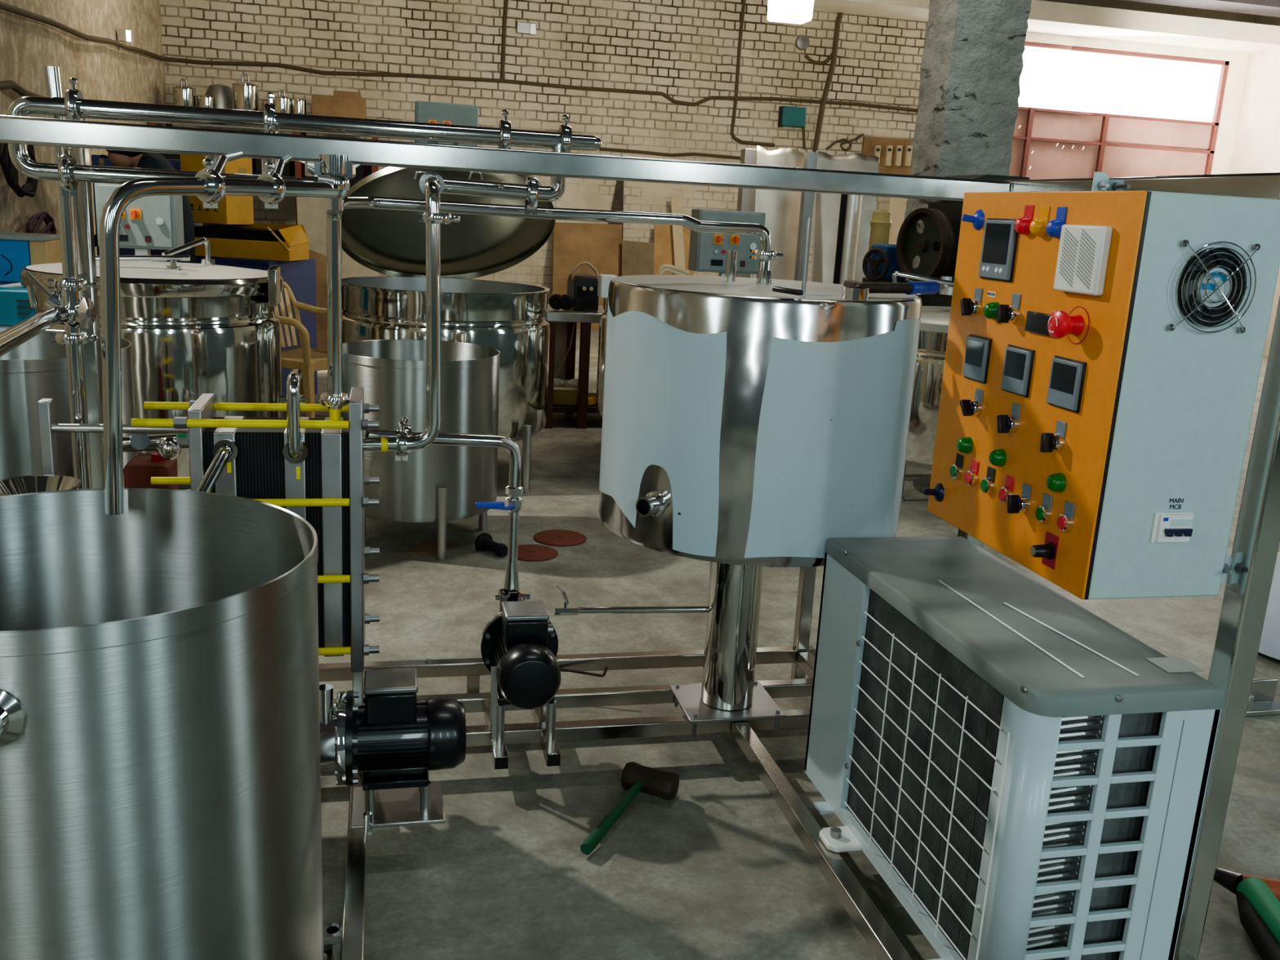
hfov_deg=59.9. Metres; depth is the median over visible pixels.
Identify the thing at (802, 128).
cable
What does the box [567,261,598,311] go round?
machine
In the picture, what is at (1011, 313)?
switch
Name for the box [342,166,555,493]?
polished vat
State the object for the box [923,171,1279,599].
control panel
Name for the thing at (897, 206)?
leaning board
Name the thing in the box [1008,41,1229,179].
window
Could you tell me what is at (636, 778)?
hammer
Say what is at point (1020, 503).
switch
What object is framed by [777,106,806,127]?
junction box
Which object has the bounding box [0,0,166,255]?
wall
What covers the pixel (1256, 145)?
wall
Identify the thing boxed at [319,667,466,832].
pump
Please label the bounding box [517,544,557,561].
disc
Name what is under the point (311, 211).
leaning board
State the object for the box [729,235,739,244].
switch
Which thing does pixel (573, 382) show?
paper scrap
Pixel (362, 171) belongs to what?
storage box
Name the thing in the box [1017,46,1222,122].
window
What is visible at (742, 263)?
rocker switch
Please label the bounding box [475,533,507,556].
dumbbell
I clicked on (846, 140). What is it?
cable
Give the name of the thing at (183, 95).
steel pot
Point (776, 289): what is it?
knife
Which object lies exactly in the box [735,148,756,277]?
tube
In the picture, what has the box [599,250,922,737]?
tank
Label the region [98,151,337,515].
pipe
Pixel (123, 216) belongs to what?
switch
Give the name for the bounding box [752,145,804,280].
sheet
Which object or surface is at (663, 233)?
leaning board
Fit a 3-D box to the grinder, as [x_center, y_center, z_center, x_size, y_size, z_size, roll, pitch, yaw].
[1.319,0.912,2.296,0.146,0.070,0.348,5,14,7]
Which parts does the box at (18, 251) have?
plate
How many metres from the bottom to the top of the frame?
1.517 m
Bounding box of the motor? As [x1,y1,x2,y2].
[862,243,909,282]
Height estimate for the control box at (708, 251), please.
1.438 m
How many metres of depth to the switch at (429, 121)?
6.56 m
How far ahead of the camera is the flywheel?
6.61 m
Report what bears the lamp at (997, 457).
attached to the control panel
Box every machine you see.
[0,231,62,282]
[0,287,34,325]
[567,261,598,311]
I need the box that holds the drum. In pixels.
[868,208,892,250]
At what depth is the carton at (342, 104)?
11.80 m
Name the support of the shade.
attached to the wall at (686, 51)
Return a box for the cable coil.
[0,142,38,197]
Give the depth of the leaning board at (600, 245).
13.38 m
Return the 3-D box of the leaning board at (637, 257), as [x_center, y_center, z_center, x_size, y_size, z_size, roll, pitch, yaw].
[-0.028,-2.326,13.346,0.423,1.059,0.380,0,14,-13]
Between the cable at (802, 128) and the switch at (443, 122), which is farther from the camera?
the cable at (802, 128)
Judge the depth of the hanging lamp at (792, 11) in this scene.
8.86 m
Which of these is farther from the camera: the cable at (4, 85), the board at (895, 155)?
the board at (895, 155)
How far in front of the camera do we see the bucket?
2.33 m
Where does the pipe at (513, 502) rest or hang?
attached to the pump at (519, 645)
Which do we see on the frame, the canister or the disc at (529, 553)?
the canister
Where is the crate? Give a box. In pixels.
[552,379,578,405]
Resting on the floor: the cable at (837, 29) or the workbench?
the workbench
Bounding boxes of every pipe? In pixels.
[0,66,98,488]
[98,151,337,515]
[319,209,349,420]
[341,195,783,283]
[362,171,461,460]
[364,417,529,601]
[553,583,707,615]
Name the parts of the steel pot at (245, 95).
lid, lid knob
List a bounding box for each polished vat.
[19,237,283,489]
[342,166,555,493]
[595,274,617,417]
[892,271,954,502]
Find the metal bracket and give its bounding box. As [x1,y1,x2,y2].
[1245,677,1279,716]
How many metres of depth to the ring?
2.32 m
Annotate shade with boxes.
[777,106,782,127]
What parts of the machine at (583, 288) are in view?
panel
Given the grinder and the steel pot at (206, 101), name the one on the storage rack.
the steel pot at (206, 101)
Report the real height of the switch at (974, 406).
0.052 m
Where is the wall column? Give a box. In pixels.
[904,0,1031,296]
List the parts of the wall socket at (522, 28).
plate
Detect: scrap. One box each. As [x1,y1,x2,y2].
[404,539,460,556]
[553,378,563,386]
[567,378,577,386]
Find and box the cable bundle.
[657,264,689,275]
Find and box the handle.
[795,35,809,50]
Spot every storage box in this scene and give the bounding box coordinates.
[159,152,180,159]
[252,158,255,174]
[254,158,294,177]
[349,164,372,186]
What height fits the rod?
0.166 m
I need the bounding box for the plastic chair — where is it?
[274,280,327,417]
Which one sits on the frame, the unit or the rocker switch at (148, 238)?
the unit
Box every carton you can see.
[180,154,253,224]
[194,222,309,261]
[311,90,366,118]
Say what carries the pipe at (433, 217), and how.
attached to the heat exchanger
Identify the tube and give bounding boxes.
[6,77,601,214]
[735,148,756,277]
[794,151,817,280]
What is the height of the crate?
0.118 m
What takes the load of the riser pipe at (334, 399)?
attached to the heat exchanger
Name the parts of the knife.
handle, blade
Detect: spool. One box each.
[548,293,564,310]
[561,293,573,310]
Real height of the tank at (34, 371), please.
0.965 m
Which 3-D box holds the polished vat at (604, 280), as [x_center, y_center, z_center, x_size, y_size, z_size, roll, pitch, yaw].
[0.266,-0.625,6.351,1.132,1.065,1.090,0,14,-13]
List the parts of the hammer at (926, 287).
handle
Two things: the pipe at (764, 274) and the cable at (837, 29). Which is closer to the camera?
the pipe at (764, 274)
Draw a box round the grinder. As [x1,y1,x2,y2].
[1213,867,1279,959]
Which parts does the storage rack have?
post, post, post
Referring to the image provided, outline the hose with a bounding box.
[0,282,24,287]
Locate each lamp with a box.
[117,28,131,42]
[767,0,813,24]
[956,436,973,453]
[982,302,999,319]
[988,448,1006,466]
[1014,204,1034,235]
[1029,206,1049,237]
[1045,206,1066,238]
[1046,472,1066,492]
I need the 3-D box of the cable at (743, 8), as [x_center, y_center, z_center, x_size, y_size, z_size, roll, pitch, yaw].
[1.429,-4.970,13.528,0.579,1.723,0.044,0,14,-13]
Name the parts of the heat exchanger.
tie rod, follower plate, divider plate, tie rod, tie rod, divider plate, tie rod, divider plate, tie rod, tie rod, fixed plate, leg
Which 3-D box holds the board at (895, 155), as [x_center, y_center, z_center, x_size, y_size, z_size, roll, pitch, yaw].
[3.158,-4.110,14.107,0.704,0.450,0.109,0,14,-13]
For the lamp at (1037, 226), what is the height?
0.053 m
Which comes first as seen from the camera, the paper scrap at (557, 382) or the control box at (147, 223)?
the control box at (147, 223)
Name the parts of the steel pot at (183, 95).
lid, lid knob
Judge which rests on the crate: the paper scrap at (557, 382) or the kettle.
the paper scrap at (557, 382)
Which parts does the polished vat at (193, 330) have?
handle rod, lid, lid, agitator arm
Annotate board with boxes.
[296,196,326,255]
[308,248,327,370]
[342,249,378,278]
[552,222,622,328]
[609,180,623,239]
[621,240,653,275]
[653,224,693,275]
[670,195,685,275]
[861,136,913,174]
[888,197,907,244]
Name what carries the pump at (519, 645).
on the frame
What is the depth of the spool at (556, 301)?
7.18 m
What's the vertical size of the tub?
0.104 m
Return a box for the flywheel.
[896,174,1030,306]
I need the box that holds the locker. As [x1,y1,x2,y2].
[91,155,197,262]
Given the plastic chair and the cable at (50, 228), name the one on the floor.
the plastic chair
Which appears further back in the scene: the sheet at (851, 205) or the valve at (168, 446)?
the sheet at (851, 205)
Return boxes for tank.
[0,328,137,488]
[0,488,323,959]
[340,339,500,560]
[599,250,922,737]
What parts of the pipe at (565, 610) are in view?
lever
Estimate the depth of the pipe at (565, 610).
2.92 m
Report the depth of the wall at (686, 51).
13.22 m
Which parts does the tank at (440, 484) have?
leg, leg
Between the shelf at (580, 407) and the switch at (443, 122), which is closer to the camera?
the switch at (443, 122)
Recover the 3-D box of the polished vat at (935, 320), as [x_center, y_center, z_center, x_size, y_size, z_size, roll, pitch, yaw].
[1.701,-0.494,5.901,1.060,1.173,1.060,0,14,-13]
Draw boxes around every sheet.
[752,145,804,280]
[811,151,879,283]
[833,194,862,284]
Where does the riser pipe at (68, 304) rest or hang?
attached to the tube at (73, 106)
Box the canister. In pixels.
[123,452,177,489]
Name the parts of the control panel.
tag plate, tag plate, tag plate, tag plate, door, tag plate, tag plate, buzzer panel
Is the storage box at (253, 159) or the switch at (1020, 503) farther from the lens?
the storage box at (253, 159)
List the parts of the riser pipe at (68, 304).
lever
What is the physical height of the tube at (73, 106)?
0.236 m
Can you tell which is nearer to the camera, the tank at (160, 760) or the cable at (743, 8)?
the tank at (160, 760)
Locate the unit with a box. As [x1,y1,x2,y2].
[804,536,1224,959]
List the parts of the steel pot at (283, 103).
lid knob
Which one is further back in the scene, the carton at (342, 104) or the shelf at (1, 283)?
the carton at (342, 104)
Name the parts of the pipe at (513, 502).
valve handle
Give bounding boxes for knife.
[772,286,835,296]
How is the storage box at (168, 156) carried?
on the storage rack
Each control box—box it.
[94,182,184,255]
[414,101,478,146]
[688,208,765,276]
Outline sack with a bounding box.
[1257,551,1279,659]
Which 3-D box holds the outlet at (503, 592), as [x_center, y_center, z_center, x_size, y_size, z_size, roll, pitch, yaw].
[-0.351,0.328,2.888,0.032,0.085,0.032,0,14,-13]
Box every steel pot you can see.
[172,78,195,106]
[195,94,216,107]
[231,73,258,111]
[272,88,292,113]
[291,97,306,114]
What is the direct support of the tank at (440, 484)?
on the floor
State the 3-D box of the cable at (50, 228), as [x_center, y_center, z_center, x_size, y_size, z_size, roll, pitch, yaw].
[-3.977,-1.629,7.420,0.068,0.318,0.566,0,14,-13]
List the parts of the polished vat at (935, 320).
leg, handle rod, lid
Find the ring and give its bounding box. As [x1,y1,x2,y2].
[841,286,869,300]
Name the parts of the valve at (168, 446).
label plate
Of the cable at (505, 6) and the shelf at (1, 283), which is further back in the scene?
the cable at (505, 6)
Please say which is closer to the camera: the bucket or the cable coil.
the bucket
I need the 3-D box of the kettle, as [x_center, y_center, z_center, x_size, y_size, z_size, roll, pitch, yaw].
[-4.494,-4.048,11.891,0.398,0.360,0.398,11,16,31]
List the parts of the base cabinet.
door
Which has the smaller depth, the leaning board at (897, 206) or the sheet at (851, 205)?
the sheet at (851, 205)
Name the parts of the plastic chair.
backrest, armrest, seat, leg, leg, armrest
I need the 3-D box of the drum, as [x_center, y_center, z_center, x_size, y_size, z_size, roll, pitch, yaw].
[1.852,-1.375,8.851,0.170,1.518,0.170,0,14,-13]
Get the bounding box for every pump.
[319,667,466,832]
[480,588,560,769]
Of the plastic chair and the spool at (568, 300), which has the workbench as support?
the spool at (568, 300)
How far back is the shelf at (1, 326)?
5.00 m
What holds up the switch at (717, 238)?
attached to the control box at (708, 251)
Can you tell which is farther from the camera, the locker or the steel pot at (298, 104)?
the steel pot at (298, 104)
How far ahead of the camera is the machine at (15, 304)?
5.02 m
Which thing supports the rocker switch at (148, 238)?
attached to the control box at (147, 223)
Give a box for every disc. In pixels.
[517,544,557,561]
[533,529,586,546]
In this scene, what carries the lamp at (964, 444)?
attached to the control panel
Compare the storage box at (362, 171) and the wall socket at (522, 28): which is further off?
the wall socket at (522, 28)
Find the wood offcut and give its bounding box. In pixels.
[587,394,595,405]
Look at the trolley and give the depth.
5.04 m
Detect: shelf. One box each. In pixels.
[0,281,17,285]
[0,325,13,328]
[552,392,598,413]
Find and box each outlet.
[319,684,333,724]
[498,588,511,613]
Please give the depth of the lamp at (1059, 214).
1.89 m
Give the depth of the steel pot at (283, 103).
11.63 m
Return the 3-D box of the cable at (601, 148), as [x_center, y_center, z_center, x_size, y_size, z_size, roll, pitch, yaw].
[0.416,-3.977,13.547,1.852,0.067,0.036,0,14,-13]
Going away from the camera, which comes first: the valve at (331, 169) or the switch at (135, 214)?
the valve at (331, 169)
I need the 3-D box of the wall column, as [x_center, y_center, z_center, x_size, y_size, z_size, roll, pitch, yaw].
[2.224,-2.900,7.395,0.543,5.200,0.433,0,14,-13]
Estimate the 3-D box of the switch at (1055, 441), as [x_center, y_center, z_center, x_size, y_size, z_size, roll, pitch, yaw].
[0.701,-0.074,1.892,0.034,0.054,0.031,0,14,-13]
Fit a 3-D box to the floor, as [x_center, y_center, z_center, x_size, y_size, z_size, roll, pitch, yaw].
[3.326,0.325,5.552,14.030,0.080,18.900,0,14,-13]
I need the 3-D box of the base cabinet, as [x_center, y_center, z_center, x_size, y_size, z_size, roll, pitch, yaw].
[-2.727,-1.072,7.757,0.700,0.956,0.585,7,14,15]
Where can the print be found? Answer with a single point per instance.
(242, 171)
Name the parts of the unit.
foot rail, corner panel, panel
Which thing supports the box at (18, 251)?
on the trolley
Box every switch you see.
[121,210,125,218]
[129,208,141,219]
[145,235,151,242]
[428,120,436,123]
[442,120,451,124]
[713,234,723,244]
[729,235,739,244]
[739,260,745,266]
[960,287,982,315]
[960,387,983,416]
[996,293,1021,323]
[996,403,1021,433]
[1007,482,1031,513]
[1040,420,1066,452]
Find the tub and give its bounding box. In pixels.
[552,390,577,405]
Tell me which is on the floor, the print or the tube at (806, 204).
the tube at (806, 204)
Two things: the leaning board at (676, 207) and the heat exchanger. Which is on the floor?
the leaning board at (676, 207)
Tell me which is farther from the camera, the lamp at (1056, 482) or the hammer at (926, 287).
the hammer at (926, 287)
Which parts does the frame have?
post, rail, rail, rail, rail, post, rail, rail, post, post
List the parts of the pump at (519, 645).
stand leg, plate, stand leg, motor, box lid, foot plate, stand leg, stand leg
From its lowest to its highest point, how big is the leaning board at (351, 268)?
0.925 m
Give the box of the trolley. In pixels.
[0,281,17,328]
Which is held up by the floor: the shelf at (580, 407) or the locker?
the locker
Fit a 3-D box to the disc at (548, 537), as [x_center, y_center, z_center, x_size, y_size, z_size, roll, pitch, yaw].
[-0.347,0.249,4.835,0.230,0.014,0.230,0,14,-13]
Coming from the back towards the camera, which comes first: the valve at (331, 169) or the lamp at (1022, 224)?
the valve at (331, 169)
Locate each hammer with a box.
[580,761,679,854]
[843,280,939,294]
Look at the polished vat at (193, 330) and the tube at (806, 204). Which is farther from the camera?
the tube at (806, 204)
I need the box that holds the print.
[239,168,246,174]
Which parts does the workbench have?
leg, leg, leg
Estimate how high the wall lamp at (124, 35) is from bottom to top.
0.100 m
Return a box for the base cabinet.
[195,255,317,395]
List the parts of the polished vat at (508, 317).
lid, leg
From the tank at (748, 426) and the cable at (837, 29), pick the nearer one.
the tank at (748, 426)
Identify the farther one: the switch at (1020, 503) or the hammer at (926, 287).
the hammer at (926, 287)
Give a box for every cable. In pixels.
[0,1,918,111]
[0,80,45,97]
[26,211,56,234]
[500,0,508,79]
[599,146,740,159]
[730,0,774,146]
[801,127,805,149]
[804,17,837,65]
[812,12,843,151]
[826,133,863,151]
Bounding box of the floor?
[186,328,1279,959]
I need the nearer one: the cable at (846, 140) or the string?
the string
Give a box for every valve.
[122,433,189,460]
[299,154,360,210]
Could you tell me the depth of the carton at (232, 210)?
7.41 m
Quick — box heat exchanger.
[36,368,379,705]
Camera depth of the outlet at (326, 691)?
2.29 m
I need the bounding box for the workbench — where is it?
[543,303,604,428]
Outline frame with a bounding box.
[0,115,1279,959]
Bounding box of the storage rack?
[150,122,377,224]
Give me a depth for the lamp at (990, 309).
2.08 m
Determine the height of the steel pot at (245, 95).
0.456 m
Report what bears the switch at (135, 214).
attached to the control box at (147, 223)
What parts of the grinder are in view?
handle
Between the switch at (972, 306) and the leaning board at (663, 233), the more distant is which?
the leaning board at (663, 233)
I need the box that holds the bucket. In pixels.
[0,475,81,496]
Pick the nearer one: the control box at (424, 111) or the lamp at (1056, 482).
the lamp at (1056, 482)
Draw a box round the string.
[554,322,575,377]
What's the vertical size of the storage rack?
2.124 m
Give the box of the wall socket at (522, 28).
[516,21,536,35]
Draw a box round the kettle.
[204,84,233,109]
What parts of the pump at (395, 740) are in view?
stand leg, box lid, motor, foot plate, stand plate, stand leg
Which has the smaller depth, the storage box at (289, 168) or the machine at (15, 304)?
the machine at (15, 304)
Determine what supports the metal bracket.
on the floor
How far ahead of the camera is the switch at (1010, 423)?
2.02 m
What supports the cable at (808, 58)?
hanging from the cable at (837, 29)
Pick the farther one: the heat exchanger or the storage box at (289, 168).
the storage box at (289, 168)
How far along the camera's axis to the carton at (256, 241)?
7.39 m
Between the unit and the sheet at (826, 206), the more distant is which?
the sheet at (826, 206)
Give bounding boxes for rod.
[801,217,811,293]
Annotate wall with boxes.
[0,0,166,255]
[159,0,1255,303]
[1228,14,1279,355]
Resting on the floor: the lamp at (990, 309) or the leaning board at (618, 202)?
the leaning board at (618, 202)
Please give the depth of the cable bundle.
6.48 m

